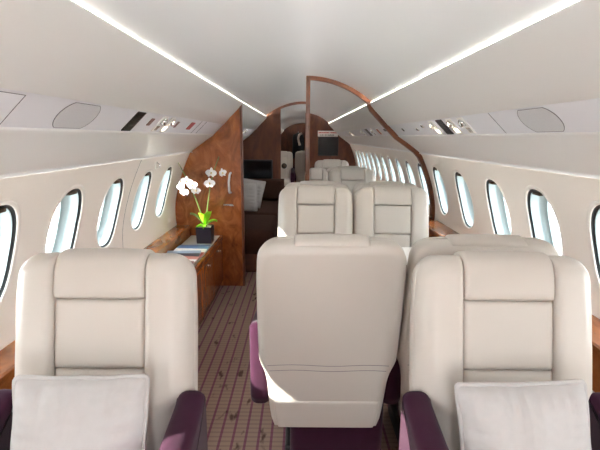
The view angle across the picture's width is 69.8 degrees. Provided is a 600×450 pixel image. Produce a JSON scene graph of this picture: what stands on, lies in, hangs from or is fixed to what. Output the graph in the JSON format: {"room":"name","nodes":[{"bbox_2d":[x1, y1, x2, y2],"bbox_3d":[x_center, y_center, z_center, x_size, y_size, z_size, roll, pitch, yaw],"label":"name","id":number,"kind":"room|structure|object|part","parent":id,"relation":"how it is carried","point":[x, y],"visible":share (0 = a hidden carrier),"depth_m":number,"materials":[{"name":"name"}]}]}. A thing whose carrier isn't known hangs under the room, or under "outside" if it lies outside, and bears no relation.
{"room":"aircraft cabin","nodes":[
{"label":"aircraft cabin","id":0,"kind":"room"},
{"bbox_2d":[0,153,189,349],"bbox_3d":[-0.976,-0.469,5.851,0.249,1.240,14.350,0,12,0],"label":"wall","id":1,"kind":"structure","parent":0,"point":[37,196],"depth_m":2.07,"materials":[{"name":"beige plastic"}]},
{"bbox_2d":[0,200,20,305],"bbox_3d":[-1.098,0.124,1.476,0.222,0.450,0.324,0,12,0],"label":"window","id":2,"kind":"structure","parent":1,"relation":"in","point":[10,213],"depth_m":1.59,"materials":[{"name":"white glass"}]},
{"bbox_3d":[-1.015,-0.047,1.441,0.024,0.016,0.060,0,12,0],"label":"shade pull","id":3,"kind":"part","parent":2,"relation":"part of","materials":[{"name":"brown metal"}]},
{"bbox_2d":[43,185,84,252],"bbox_3d":[-1.097,0.029,1.942,0.222,0.450,0.324,0,12,0],"label":"window","id":4,"kind":"structure","parent":1,"relation":"in","point":[70,205],"depth_m":2.05,"materials":[{"name":"white"}]},
{"bbox_3d":[-1.014,-0.142,1.907,0.024,0.016,0.060,0,12,0],"label":"shade pull","id":5,"kind":"part","parent":4,"relation":"part of","materials":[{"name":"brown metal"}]},
{"bbox_2d":[0,225,190,388],"bbox_3d":[-1.040,0.580,1.421,0.122,0.170,4.948,0,12,0],"label":"ledge","id":6,"kind":"object","parent":1,"relation":"attached to","point":[169,241],"visible":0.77,"depth_m":3.02,"materials":[{"name":"brown wood"}]},
{"bbox_2d":[96,175,125,247],"bbox_3d":[-1.097,-0.067,2.407,0.222,0.450,0.324,0,12,0],"label":"window","id":7,"kind":"structure","parent":1,"relation":"in","point":[109,212],"depth_m":2.51,"materials":[{"name":"white"}]},
{"bbox_2d":[0,127,249,178],"bbox_3d":[-0.836,-1.066,5.729,0.204,0.264,14.350,0,12,0],"label":"wall panel","id":8,"kind":"object","parent":1,"relation":"attached to","point":[23,151],"visible":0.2,"depth_m":1.61,"materials":[{"name":"white plastic"}]},
{"bbox_2d":[130,169,152,231],"bbox_3d":[-1.096,-0.162,2.872,0.222,0.450,0.324,0,12,0],"label":"window","id":9,"kind":"structure","parent":1,"relation":"in","point":[141,196],"depth_m":2.98,"materials":[{"name":"white glass"}]},
{"bbox_2d":[155,161,160,168],"bbox_3d":[-0.955,-0.413,2.897,0.030,0.065,0.060,0,12,0],"label":"wall hook","id":10,"kind":"object","parent":1,"relation":"attached to","point":[157,165],"visible":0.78,"depth_m":2.89,"materials":[{"name":"white"}]},
{"bbox_2d":[155,165,173,218],"bbox_3d":[-1.095,-0.257,3.338,0.222,0.450,0.324,0,12,0],"label":"window","id":11,"kind":"structure","parent":1,"relation":"in","point":[162,193],"depth_m":3.45,"materials":[{"name":"white"}]},
{"bbox_2d":[0,88,254,134],"bbox_3d":[-0.693,-1.180,5.705,0.085,0.188,14.350,0,12,0],"label":"wall panel","id":12,"kind":"object","parent":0,"point":[34,110],"visible":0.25,"depth_m":1.25,"materials":[{"name":"white plastic"}]},
{"bbox_2d":[0,91,25,123],"bbox_3d":[-0.699,-0.254,0.919,0.074,0.072,0.261,0,12,0],"label":"hatch outline","id":13,"kind":"object","parent":12,"relation":"attached to","point":[0,91],"visible":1,"depth_m":1.04,"materials":[{"name":"grey plastic"}]},
{"bbox_2d":[52,102,100,128],"bbox_3d":[-0.699,-0.342,1.353,0.077,0.075,0.232,0,12,0],"label":"speaker grille","id":14,"kind":"object","parent":12,"relation":"attached to","point":[76,115],"visible":1,"depth_m":1.34,"materials":[{"name":"white plastic"}]},
{"bbox_2d":[121,111,146,130],"bbox_3d":[-0.698,-0.435,1.805,0.081,0.078,0.090,0,12,0],"label":"air vent","id":15,"kind":"object","parent":12,"relation":"attached to","point":[138,116],"visible":1,"depth_m":1.79,"materials":[{"name":"grey plastic"}]},
{"bbox_2d":[151,116,168,131],"bbox_3d":[-0.697,-0.503,2.141,0.077,0.075,0.072,0,12,0],"label":"light","id":16,"kind":"object","parent":12,"relation":"attached to","point":[164,120],"visible":0.98,"depth_m":2.12,"materials":[{"name":"white plastic"}]},
{"bbox_2d":[159,117,175,131],"bbox_3d":[-0.697,-0.529,2.264,0.077,0.075,0.072,0,12,0],"label":"light","id":17,"kind":"object","parent":12,"relation":"attached to","point":[171,121],"visible":0.98,"depth_m":2.25,"materials":[{"name":"white plastic"}]},
{"bbox_2d":[186,122,194,129],"bbox_3d":[-0.693,-0.627,2.723,0.046,0.044,0.090,0,12,0],"label":"warning light","id":18,"kind":"object","parent":12,"relation":"attached to","point":[192,124],"visible":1,"depth_m":2.72,"materials":[{"name":"red plastic"}]},
{"bbox_2d":[0,0,283,133],"bbox_3d":[-0.566,-1.325,5.675,0.164,0.323,14.350,0,12,0],"label":"wall panel","id":19,"kind":"object","parent":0,"point":[56,48],"visible":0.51,"depth_m":1.16,"materials":[{"name":"white plastic"}]},
{"bbox_2d":[175,101,245,285],"bbox_3d":[-0.802,-0.245,3.781,0.608,1.632,0.107,0,12,0],"label":"wall","id":20,"kind":"structure","parent":0,"point":[226,198],"depth_m":3.78,"materials":[{"name":"brown wood"}]},
{"bbox_3d":[-0.608,-0.364,3.728,0.031,0.189,0.052,0,12,0],"label":"handle","id":21,"kind":"part","parent":20,"relation":"part of","materials":[{"name":"silver metal"}]},
{"bbox_2d":[243,101,305,200],"bbox_3d":[-0.494,-0.882,6.378,1.215,1.844,0.050,0,12,0],"label":"wall","id":22,"kind":"structure","parent":0,"point":[264,143],"depth_m":6.29,"materials":[{"name":"brown wood"}]},
{"bbox_2d":[243,159,272,178],"bbox_3d":[-0.687,-0.809,6.351,0.565,0.310,0.032,0,12,0],"label":"monitor","id":23,"kind":"object","parent":22,"relation":"attached to","point":[261,169],"visible":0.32,"depth_m":6.33,"materials":[{"name":"black plastic"}]},
{"bbox_3d":[-0.693,-0.849,6.385,0.818,1.774,0.050,0,12,0],"label":"panel","id":24,"kind":"part","parent":22,"relation":"part of","materials":[{"name":"brown wood"}]},
{"bbox_2d":[281,123,304,181],"bbox_3d":[0.060,-2.139,12.806,2.298,1.736,0.050,0,12,0],"label":"wall","id":25,"kind":"structure","parent":0,"point":[286,145],"depth_m":12.68,"materials":[{"name":"brown wood"}]},
{"bbox_2d":[292,131,303,157],"bbox_3d":[-0.059,-2.361,12.638,0.321,0.798,0.237,7,14,31],"label":"coat","id":26,"kind":"object","parent":25,"relation":"hanging from","point":[298,138],"visible":0.86,"depth_m":12.56,"materials":[{"name":"black fabric"}]},
{"bbox_2d":[198,272,398,449],"bbox_3d":[0.044,0.155,5.977,1.920,0.020,14.350,0,12,0],"label":"floor","id":27,"kind":"structure","parent":0,"point":[234,421],"depth_m":2.39,"materials":[{"name":"carpet"}]},
{"bbox_2d":[0,248,207,449],"bbox_3d":[-0.541,0.631,1.004,0.575,1.034,0.713,0,12,0],"label":"seat","id":28,"kind":"object","parent":27,"relation":"on","point":[80,311],"visible":0.83,"depth_m":1.15,"materials":[{"name":"beige leather"}]},
{"bbox_3d":[-0.792,0.666,0.932,0.075,0.353,0.557,0,12,0],"label":"armrest","id":29,"kind":"part","parent":28,"relation":"part of","materials":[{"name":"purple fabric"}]},
{"bbox_2d":[10,373,149,449],"bbox_3d":[-0.530,0.522,1.031,0.328,0.307,0.164,0,12,-2],"label":"pillow","id":30,"kind":"object","parent":28,"relation":"on","point":[77,412],"visible":1,"depth_m":1.00,"materials":[{"name":"fabric"}]},
{"bbox_3d":[-0.541,0.560,1.175,0.243,0.343,0.116,0,12,0],"label":"lumbar panel","id":31,"kind":"part","parent":28,"relation":"part of","materials":[{"name":"beige leather"}]},
{"bbox_3d":[-0.539,0.293,1.176,0.243,0.192,0.086,0,12,0],"label":"panel","id":32,"kind":"part","parent":28,"relation":"part of","materials":[{"name":"beige leather"}]},
{"bbox_3d":[-0.292,0.669,0.932,0.075,0.353,0.557,0,12,0],"label":"armrest","id":33,"kind":"part","parent":28,"relation":"part of","materials":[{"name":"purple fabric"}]},
{"bbox_2d":[181,235,223,327],"bbox_3d":[-0.825,0.536,2.850,0.302,0.476,2.127,0,12,0],"label":"credenza","id":34,"kind":"object","parent":27,"relation":"on","point":[209,268],"visible":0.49,"depth_m":3.34,"materials":[{"name":"brown wood"}]},
{"bbox_2d":[167,250,200,256],"bbox_3d":[-0.852,0.227,3.097,0.244,0.034,0.204,0,12,-3],"label":"magazine","id":35,"kind":"object","parent":34,"relation":"on","point":[184,253],"visible":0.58,"depth_m":3.15,"materials":[{"name":"white paper"}]},
{"bbox_2d":[174,245,208,257],"bbox_3d":[-0.831,0.199,3.234,0.244,0.034,0.204,2,12,6],"label":"magazine","id":36,"kind":"object","parent":34,"relation":"on","point":[203,249],"visible":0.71,"depth_m":3.28,"materials":[{"name":"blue paper"}]},
{"bbox_2d":[185,256,199,264],"bbox_3d":[-0.842,0.255,2.960,0.244,0.034,0.204,2,12,9],"label":"magazine","id":37,"kind":"object","parent":34,"relation":"on","point":[191,258],"visible":0.27,"depth_m":3.00,"materials":[{"name":"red paper"}]},
{"bbox_2d":[181,245,209,251],"bbox_3d":[-0.841,0.184,3.377,0.244,0.009,0.204,0,12,-4],"label":"magazine","id":38,"kind":"object","parent":34,"relation":"on","point":[181,245],"visible":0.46,"depth_m":3.45,"materials":[{"name":"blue paper"}]},
{"bbox_3d":[-0.701,0.532,2.850,0.011,0.355,0.416,0,12,0],"label":"door","id":39,"kind":"part","parent":34,"relation":"part of","materials":[{"name":"brown wood"}]},
{"bbox_2d":[181,235,218,266],"bbox_3d":[-0.846,0.319,2.812,0.257,0.028,2.115,0,12,0],"label":"countertop","id":40,"kind":"structure","parent":34,"relation":"on","point":[192,240],"depth_m":3.59,"materials":[{"name":"white"}]},
{"bbox_2d":[177,157,226,243],"bbox_3d":[-0.795,-0.202,3.515,0.406,0.710,0.164,0,12,0],"label":"potted orchid","id":41,"kind":"object","parent":34,"relation":"on","point":[204,232],"visible":1,"depth_m":3.51,"materials":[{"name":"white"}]},
{"bbox_3d":[-0.959,-0.314,3.462,0.078,0.069,0.013,5,12,21],"label":"flower","id":42,"kind":"part","parent":41,"relation":"part of","materials":[{"name":"white plant"}]},
{"bbox_3d":[-0.930,-0.267,3.459,0.078,0.066,0.029,0,12,0],"label":"flower","id":43,"kind":"part","parent":41,"relation":"part of","materials":[{"name":"white plant"}]},
{"bbox_3d":[-0.914,-0.357,3.446,0.085,0.074,0.017,-1,12,-4],"label":"flower","id":44,"kind":"part","parent":41,"relation":"part of","materials":[{"name":"white plant"}]},
{"bbox_3d":[-0.888,-0.240,3.510,0.191,0.536,0.021,-1,12,-6],"label":"stem","id":45,"kind":"part","parent":41,"relation":"part of","materials":[{"name":"green"}]},
{"bbox_3d":[-0.865,-0.325,3.453,0.090,0.076,0.015,1,12,5],"label":"flower","id":46,"kind":"part","parent":41,"relation":"part of","materials":[{"name":"white plant"}]},
{"bbox_3d":[-0.837,-0.281,3.458,0.075,0.063,0.012,-4,12,-21],"label":"flower","id":47,"kind":"part","parent":41,"relation":"part of","materials":[{"name":"white plant"}]},
{"bbox_3d":[-0.790,0.075,3.589,0.128,0.136,0.128,0,12,0],"label":"pot","id":48,"kind":"part","parent":41,"relation":"part of","materials":[{"name":"black"}]},
{"bbox_3d":[-0.725,-0.341,3.450,0.091,0.077,0.014,0,12,-3],"label":"flower","id":49,"kind":"part","parent":41,"relation":"part of","materials":[{"name":"white plant"}]},
{"bbox_3d":[-0.710,-0.421,3.433,0.089,0.076,0.018,-1,12,-5],"label":"flower","id":50,"kind":"part","parent":41,"relation":"part of","materials":[{"name":"white plant"}]},
{"bbox_3d":[-0.715,-0.263,3.504,0.134,0.585,0.023,2,12,9],"label":"stem","id":51,"kind":"part","parent":41,"relation":"part of","materials":[{"name":"green"}]},
{"bbox_3d":[-0.620,-0.421,3.440,0.015,0.069,0.079,9,15,37],"label":"flower","id":52,"kind":"part","parent":41,"relation":"part of","materials":[{"name":"white plant"}]},
{"bbox_3d":[-0.701,0.447,3.264,0.011,0.355,0.416,0,12,0],"label":"door","id":53,"kind":"part","parent":34,"relation":"part of","materials":[{"name":"brown wood"}]},
{"bbox_3d":[-0.705,0.328,2.807,0.025,0.049,2.127,0,12,0],"label":"edge rail","id":54,"kind":"part","parent":34,"relation":"part of","materials":[{"name":"brown wood"}]},
{"bbox_3d":[-0.700,0.363,3.677,0.011,0.355,0.416,0,12,0],"label":"door","id":55,"kind":"part","parent":34,"relation":"part of","materials":[{"name":"brown wood"}]},
{"bbox_2d":[244,178,283,271],"bbox_3d":[-0.584,-0.102,5.303,0.700,0.735,2.190,0,12,0],"label":"divan","id":56,"kind":"object","parent":27,"relation":"on","point":[261,225],"visible":0.37,"depth_m":4.67,"materials":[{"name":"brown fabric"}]},
{"bbox_2d":[244,182,257,210],"bbox_3d":[-0.733,-0.342,5.392,0.464,0.391,0.188,4,12,17],"label":"pillow","id":57,"kind":"object","parent":56,"relation":"on","point":[250,189],"visible":0.45,"depth_m":5.32,"materials":[{"name":"fabric"}]},
{"bbox_2d":[244,178,265,207],"bbox_3d":[-0.653,-0.417,5.630,0.431,0.377,0.186,7,13,29],"label":"pillow","id":58,"kind":"object","parent":56,"relation":"on","point":[261,184],"visible":0.41,"depth_m":5.53,"materials":[{"name":"fabric"}]},
{"bbox_2d":[244,215,277,253],"bbox_3d":[-0.591,0.070,4.721,0.670,0.241,0.980,0,12,0],"label":"seat cushion","id":59,"kind":"object","parent":56,"relation":"on","point":[259,229],"depth_m":4.30,"materials":[{"name":"brown leather"}]},
{"bbox_2d":[244,200,278,216],"bbox_3d":[-0.589,-0.149,5.794,0.670,0.241,1.190,0,12,0],"label":"seat cushion","id":60,"kind":"object","parent":56,"relation":"on","point":[268,207],"depth_m":5.46,"materials":[{"name":"brown leather"}]},
{"bbox_3d":[-0.581,-0.514,6.281,0.700,0.320,0.108,0,12,0],"label":"backrest","id":61,"kind":"part","parent":56,"relation":"part of","materials":[{"name":"leather"}]},
{"bbox_2d":[281,151,294,186],"bbox_3d":[-0.407,-1.070,9.322,0.575,1.034,0.713,0,12,0],"label":"seat","id":62,"kind":"object","parent":27,"relation":"on","point":[288,174],"visible":0.37,"depth_m":9.46,"materials":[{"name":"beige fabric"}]},
{"bbox_3d":[-0.407,-1.142,9.493,0.243,0.343,0.116,0,12,0],"label":"lumbar panel","id":63,"kind":"part","parent":62,"relation":"part of","materials":[{"name":"beige leather"}]},
{"bbox_3d":[-0.405,-1.409,9.494,0.243,0.192,0.086,0,12,0],"label":"panel","id":64,"kind":"part","parent":62,"relation":"part of","materials":[{"name":"beige leather"}]},
{"bbox_2d":[281,178,289,185],"bbox_3d":[-0.408,-0.932,9.236,0.396,0.138,0.460,0,12,0],"label":"seat cushion","id":65,"kind":"object","parent":62,"relation":"on","point":[286,180],"depth_m":9.02,"materials":[{"name":"beige leather"}]},
{"bbox_3d":[-0.158,-1.032,9.250,0.075,0.353,0.557,0,12,0],"label":"armrest","id":66,"kind":"part","parent":62,"relation":"part of","materials":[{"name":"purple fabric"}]},
{"bbox_2d":[293,151,304,181],"bbox_3d":[0.129,-1.250,10.220,0.575,1.034,0.713,0,12,0],"label":"seat","id":67,"kind":"object","parent":27,"relation":"on","point":[299,167],"visible":0.42,"depth_m":9.90,"materials":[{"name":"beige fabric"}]},
{"bbox_2d":[278,185,352,236],"bbox_3d":[0.101,0.302,2.635,0.575,1.034,0.713,0,12,0],"label":"seat","id":68,"kind":"object","parent":27,"relation":"on","point":[302,209],"visible":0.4,"depth_m":2.78,"materials":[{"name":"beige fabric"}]},
{"bbox_3d":[0.103,-0.037,2.807,0.243,0.192,0.086,0,12,0],"label":"panel","id":69,"kind":"part","parent":68,"relation":"part of","materials":[{"name":"beige leather"}]},
{"bbox_2d":[304,168,327,180],"bbox_3d":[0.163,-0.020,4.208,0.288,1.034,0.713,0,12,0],"label":"seat","id":70,"kind":"object","parent":27,"relation":"on","point":[315,174],"visible":0.17,"depth_m":4.35,"materials":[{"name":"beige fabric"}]},
{"bbox_2d":[284,181,349,189],"bbox_3d":[0.119,0.127,3.490,0.575,1.034,0.713,0,12,0],"label":"seat","id":71,"kind":"object","parent":27,"relation":"on","point":[292,184],"visible":0.07,"depth_m":3.06,"materials":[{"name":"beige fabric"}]},
{"bbox_2d":[249,233,406,449],"bbox_3d":[0.100,0.475,1.790,0.575,1.034,0.713,0,12,0],"label":"seat","id":72,"kind":"object","parent":27,"relation":"on","point":[324,329],"visible":1,"depth_m":1.48,"materials":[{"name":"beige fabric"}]},
{"bbox_3d":[-0.150,0.478,1.871,0.075,0.353,0.557,0,12,0],"label":"armrest","id":73,"kind":"part","parent":72,"relation":"part of","materials":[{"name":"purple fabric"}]},
{"bbox_3d":[0.350,0.482,1.871,0.075,0.353,0.557,0,12,0],"label":"armrest","id":74,"kind":"part","parent":72,"relation":"part of","materials":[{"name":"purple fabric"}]},
{"bbox_2d":[314,159,348,169],"bbox_3d":[0.448,-0.367,5.912,0.575,1.034,0.713,0,12,0],"label":"seat","id":75,"kind":"object","parent":27,"relation":"on","point":[326,163],"visible":0.16,"depth_m":6.06,"materials":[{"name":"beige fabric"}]},
{"bbox_2d":[327,166,366,175],"bbox_3d":[0.524,-0.201,5.106,0.575,1.034,0.713,0,12,0],"label":"seat","id":76,"kind":"object","parent":27,"relation":"on","point":[337,167],"visible":0.09,"depth_m":4.68,"materials":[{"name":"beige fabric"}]},
{"bbox_2d":[328,168,375,192],"bbox_3d":[0.535,-0.025,4.247,0.575,1.034,0.713,0,12,0],"label":"seat","id":77,"kind":"object","parent":27,"relation":"on","point":[351,177],"visible":0.17,"depth_m":4.39,"materials":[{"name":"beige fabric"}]},
{"bbox_3d":[0.538,-0.364,4.419,0.243,0.192,0.086,0,12,0],"label":"panel","id":78,"kind":"part","parent":77,"relation":"part of","materials":[{"name":"beige leather"}]},
{"bbox_2d":[305,76,434,219],"bbox_3d":[0.623,-0.343,3.782,1.155,1.844,0.050,0,12,0],"label":"frame","id":79,"kind":"object","parent":27,"relation":"on","point":[366,100],"visible":0.77,"depth_m":3.67,"materials":[{"name":"brown wood"}]},
{"bbox_3d":[0.063,-0.343,3.783,0.036,1.835,0.050,0,12,0],"label":"post","id":80,"kind":"part","parent":79,"relation":"part of","materials":[{"name":"brown wood"}]},
{"bbox_2d":[352,181,417,204],"bbox_3d":[0.635,0.131,3.490,0.537,1.034,0.713,0,12,0],"label":"seat","id":81,"kind":"object","parent":27,"relation":"on","point":[371,183],"visible":0.1,"depth_m":3.06,"materials":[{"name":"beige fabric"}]},
{"bbox_2d":[353,185,428,246],"bbox_3d":[0.617,0.305,2.635,0.537,1.034,0.713,0,12,0],"label":"seat","id":82,"kind":"object","parent":27,"relation":"on","point":[400,214],"visible":0.39,"depth_m":2.78,"materials":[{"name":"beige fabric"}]},
{"bbox_3d":[0.598,0.234,2.807,0.243,0.343,0.116,0,12,0],"label":"lumbar panel","id":83,"kind":"part","parent":82,"relation":"part of","materials":[{"name":"beige leather"}]},
{"bbox_3d":[0.600,-0.033,2.807,0.243,0.192,0.086,0,12,0],"label":"panel","id":84,"kind":"part","parent":82,"relation":"part of","materials":[{"name":"beige leather"}]},
{"bbox_2d":[388,234,559,443],"bbox_3d":[0.619,0.476,1.800,0.537,1.034,0.713,0,12,0],"label":"seat","id":85,"kind":"object","parent":27,"relation":"on","point":[450,244],"visible":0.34,"depth_m":1.39,"materials":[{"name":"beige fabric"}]},
{"bbox_2d":[399,250,599,449],"bbox_3d":[0.561,0.638,1.009,0.575,1.034,0.713,0,12,0],"label":"seat","id":86,"kind":"object","parent":27,"relation":"on","point":[477,316],"visible":0.8,"depth_m":1.15,"materials":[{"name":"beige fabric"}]},
{"bbox_3d":[0.310,0.672,0.937,0.075,0.353,0.557,0,12,0],"label":"armrest","id":87,"kind":"part","parent":86,"relation":"part of","materials":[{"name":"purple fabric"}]},
{"bbox_3d":[0.561,0.566,1.180,0.243,0.343,0.116,0,12,0],"label":"lumbar panel","id":88,"kind":"part","parent":86,"relation":"part of","materials":[{"name":"beige leather"}]},
{"bbox_3d":[0.563,0.299,1.181,0.243,0.192,0.086,0,12,0],"label":"panel","id":89,"kind":"part","parent":86,"relation":"part of","materials":[{"name":"beige leather"}]},
{"bbox_2d":[454,379,591,449],"bbox_3d":[0.539,0.537,1.030,0.327,0.324,0.167,0,12,-1],"label":"pillow","id":90,"kind":"object","parent":86,"relation":"on","point":[535,415],"visible":1,"depth_m":1.00,"materials":[{"name":"fabric"}]},
{"bbox_3d":[0.810,0.676,0.937,0.075,0.353,0.557,0,12,0],"label":"armrest","id":91,"kind":"part","parent":86,"relation":"part of","materials":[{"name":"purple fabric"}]},
{"bbox_2d":[4,88,595,122],"bbox_3d":[0.055,-1.410,5.657,2.300,0.685,14.350,0,12,0],"label":"shell","id":92,"kind":"object","parent":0,"point":[4,88],"depth_m":1.82,"materials":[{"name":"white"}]},
{"bbox_2d":[72,0,578,129],"bbox_3d":[0.056,-1.504,5.638,1.310,0.313,14.350,0,12,0],"label":"ceiling","id":93,"kind":"structure","parent":0,"point":[261,53],"depth_m":1.81,"materials":[{"name":"white plastic"}]},
{"bbox_2d":[305,113,355,168],"bbox_3d":[0.656,-1.454,9.220,1.102,1.841,0.050,0,12,0],"label":"wall","id":94,"kind":"structure","parent":0,"point":[317,123],"depth_m":9.15,"materials":[{"name":"brown wood"}]},
{"bbox_2d":[318,131,337,136],"bbox_3d":[0.590,-1.930,9.090,0.427,0.120,0.012,0,12,0],"label":"placard","id":95,"kind":"object","parent":94,"relation":"attached to","point":[320,133],"visible":0.93,"depth_m":9.09,"materials":[{"name":"white plastic"}]},
{"bbox_2d":[318,137,338,155],"bbox_3d":[0.599,-1.669,9.133,0.435,0.395,0.032,0,12,0],"label":"monitor","id":96,"kind":"object","parent":94,"relation":"attached to","point":[327,146],"visible":1,"depth_m":9.12,"materials":[{"name":"black plastic"}]},
{"bbox_2d":[328,0,599,131],"bbox_3d":[0.674,-1.317,5.675,0.164,0.323,14.350,0,12,0],"label":"wall panel","id":97,"kind":"object","parent":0,"point":[555,58],"visible":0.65,"depth_m":1.32,"materials":[{"name":"white plastic"}]},
{"bbox_2d":[336,98,599,135],"bbox_3d":[0.800,-1.169,5.705,0.085,0.188,14.350,0,12,0],"label":"wall panel","id":98,"kind":"object","parent":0,"point":[582,115],"visible":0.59,"depth_m":1.64,"materials":[{"name":"white plastic"}]},
{"bbox_2d":[428,121,442,133],"bbox_3d":[0.795,-0.571,2.520,0.077,0.075,0.072,0,12,0],"label":"light","id":99,"kind":"object","parent":98,"relation":"attached to","point":[432,125],"visible":1,"depth_m":2.50,"materials":[{"name":"white plastic"}]},
{"bbox_2d":[435,119,453,133],"bbox_3d":[0.795,-0.539,2.368,0.081,0.078,0.100,0,12,0],"label":"air vent","id":100,"kind":"object","parent":98,"relation":"attached to","point":[440,122],"visible":0.99,"depth_m":2.35,"materials":[{"name":"grey plastic"}]},
{"bbox_2d":[445,119,462,133],"bbox_3d":[0.794,-0.509,2.218,0.077,0.075,0.072,0,12,0],"label":"light","id":101,"kind":"object","parent":98,"relation":"attached to","point":[450,124],"visible":0.99,"depth_m":2.20,"materials":[{"name":"white plastic"}]},
{"bbox_2d":[456,117,475,133],"bbox_3d":[0.794,-0.475,2.053,0.077,0.075,0.072,0,12,0],"label":"light","id":102,"kind":"object","parent":98,"relation":"attached to","point":[462,123],"visible":0.98,"depth_m":2.04,"materials":[{"name":"white plastic"}]},
{"bbox_2d":[517,107,564,131],"bbox_3d":[0.793,-0.347,1.424,0.077,0.075,0.232,0,12,0],"label":"speaker grille","id":103,"kind":"object","parent":98,"relation":"attached to","point":[541,119],"visible":1,"depth_m":1.41,"materials":[{"name":"beige plastic"}]},
{"bbox_2d":[350,144,599,392],"bbox_3d":[1.073,-0.455,5.851,0.249,1.240,14.350,0,12,0],"label":"wall","id":104,"kind":"structure","parent":0,"point":[571,196],"depth_m":2.24,"materials":[{"name":"cream plastic"}]},
{"bbox_2d":[354,148,359,166],"bbox_3d":[1.196,-1.328,8.648,0.222,0.450,0.324,0,12,0],"label":"window","id":105,"kind":"structure","parent":104,"relation":"in","point":[354,148],"depth_m":8.76,"materials":[{"name":"white"}]},
{"bbox_2d":[357,149,362,166],"bbox_3d":[1.196,-1.232,8.182,0.222,0.450,0.324,0,12,0],"label":"window","id":106,"kind":"structure","parent":104,"relation":"in","point":[357,149],"depth_m":8.30,"materials":[{"name":"white"}]},
{"bbox_2d":[361,150,366,167],"bbox_3d":[1.195,-1.137,7.717,0.222,0.450,0.324,0,12,0],"label":"window","id":107,"kind":"structure","parent":104,"relation":"in","point":[364,160],"depth_m":7.83,"materials":[{"name":"white glass"}]},
{"bbox_2d":[365,151,370,168],"bbox_3d":[1.194,-1.042,7.252,0.222,0.450,0.324,0,12,0],"label":"window","id":108,"kind":"structure","parent":104,"relation":"in","point":[367,158],"depth_m":7.36,"materials":[{"name":"white"}]},
{"bbox_2d":[369,152,376,175],"bbox_3d":[1.194,-0.947,6.786,0.222,0.450,0.324,0,12,0],"label":"window","id":109,"kind":"structure","parent":104,"relation":"in","point":[371,157],"depth_m":6.90,"materials":[{"name":"white glass"}]},
{"bbox_2d":[374,153,381,180],"bbox_3d":[1.193,-0.852,6.321,0.222,0.450,0.324,0,12,0],"label":"window","id":110,"kind":"structure","parent":104,"relation":"in","point":[375,155],"depth_m":6.43,"materials":[{"name":"white"}]},
{"bbox_2d":[380,154,388,180],"bbox_3d":[1.192,-0.756,5.856,0.222,0.450,0.324,0,12,0],"label":"window","id":111,"kind":"structure","parent":104,"relation":"in","point":[381,157],"depth_m":5.97,"materials":[{"name":"white"}]},
{"bbox_2d":[386,155,395,180],"bbox_3d":[1.192,-0.661,5.390,0.222,0.450,0.324,0,12,0],"label":"window","id":112,"kind":"structure","parent":104,"relation":"in","point":[392,172],"depth_m":5.50,"materials":[{"name":"white"}]},
{"bbox_2d":[395,157,404,182],"bbox_3d":[1.191,-0.566,4.925,0.222,0.450,0.324,0,12,0],"label":"window","id":113,"kind":"structure","parent":104,"relation":"in","point":[398,166],"depth_m":5.04,"materials":[{"name":"white"}]},
{"bbox_2d":[404,159,415,184],"bbox_3d":[1.190,-0.470,4.460,0.222,0.450,0.324,0,12,0],"label":"window","id":114,"kind":"structure","parent":104,"relation":"in","point":[411,178],"depth_m":4.56,"materials":[{"name":"white"}]},
{"bbox_2d":[416,162,429,206],"bbox_3d":[1.190,-0.375,3.994,0.222,0.450,0.324,0,12,0],"label":"window","id":115,"kind":"structure","parent":104,"relation":"in","point":[419,169],"depth_m":4.10,"materials":[{"name":"white"}]},
{"bbox_2d":[431,165,448,216],"bbox_3d":[1.189,-0.280,3.529,0.222,0.450,0.324,0,12,0],"label":"window","id":116,"kind":"structure","parent":104,"relation":"in","point":[441,192],"depth_m":3.64,"materials":[{"name":"white"}]},
{"bbox_2d":[453,170,474,229],"bbox_3d":[1.188,-0.175,3.014,0.222,0.450,0.324,0,12,0],"label":"window","id":117,"kind":"structure","parent":104,"relation":"in","point":[465,201],"depth_m":3.12,"materials":[{"name":"white"}]},
{"bbox_2d":[340,132,599,178],"bbox_3d":[0.941,-1.054,5.729,0.204,0.264,14.350,0,12,0],"label":"wall panel","id":118,"kind":"object","parent":104,"relation":"attached to","point":[571,153],"visible":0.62,"depth_m":1.85,"materials":[{"name":"white plastic"}]},
{"bbox_2d":[484,176,512,234],"bbox_3d":[1.188,-0.070,2.500,0.222,0.450,0.324,0,12,0],"label":"window","id":119,"kind":"structure","parent":104,"relation":"in","point":[497,205],"depth_m":2.61,"materials":[{"name":"white"}]},
{"bbox_2d":[429,220,599,391],"bbox_3d":[1.107,0.531,1.360,0.162,0.170,4.855,0,12,0],"label":"ledge","id":120,"kind":"object","parent":104,"relation":"attached to","point":[436,228],"visible":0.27,"depth_m":1.57,"materials":[{"name":"brown wood"}]},
{"bbox_2d":[402,247,411,266],"bbox_3d":[0.766,0.203,2.493,0.525,0.050,0.395,0,12,0],"label":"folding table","id":121,"kind":"object","parent":120,"relation":"attached to","point":[406,249],"visible":0.02,"depth_m":2.58,"materials":[{"name":"white plastic"}]},
{"bbox_2d":[524,185,563,255],"bbox_3d":[1.187,0.026,2.035,0.222,0.450,0.324,0,12,0],"label":"window","id":122,"kind":"structure","parent":104,"relation":"in","point":[537,204],"depth_m":2.13,"materials":[{"name":"white glass"}]},
{"bbox_3d":[1.106,-0.146,2.000,0.024,0.016,0.060,0,12,0],"label":"shade pull","id":123,"kind":"part","parent":122,"relation":"part of","materials":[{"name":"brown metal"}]},
{"bbox_2d":[586,200,599,290],"bbox_3d":[1.186,0.121,1.569,0.222,0.450,0.324,0,12,0],"label":"window","id":124,"kind":"structure","parent":104,"relation":"in","point":[593,212],"depth_m":1.68,"materials":[{"name":"white"}]},
{"label":"outside","id":125,"kind":"structure","parent":0,"visible":0},
{"bbox_2d":[46,206,561,255],"bbox_3d":[0.030,2.099,5.533,120.000,0.050,130.000,0,12,0],"label":"ground","id":126,"kind":"structure","parent":125,"point":[553,218],"depth_m":14.55,"materials":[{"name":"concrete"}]}
]}

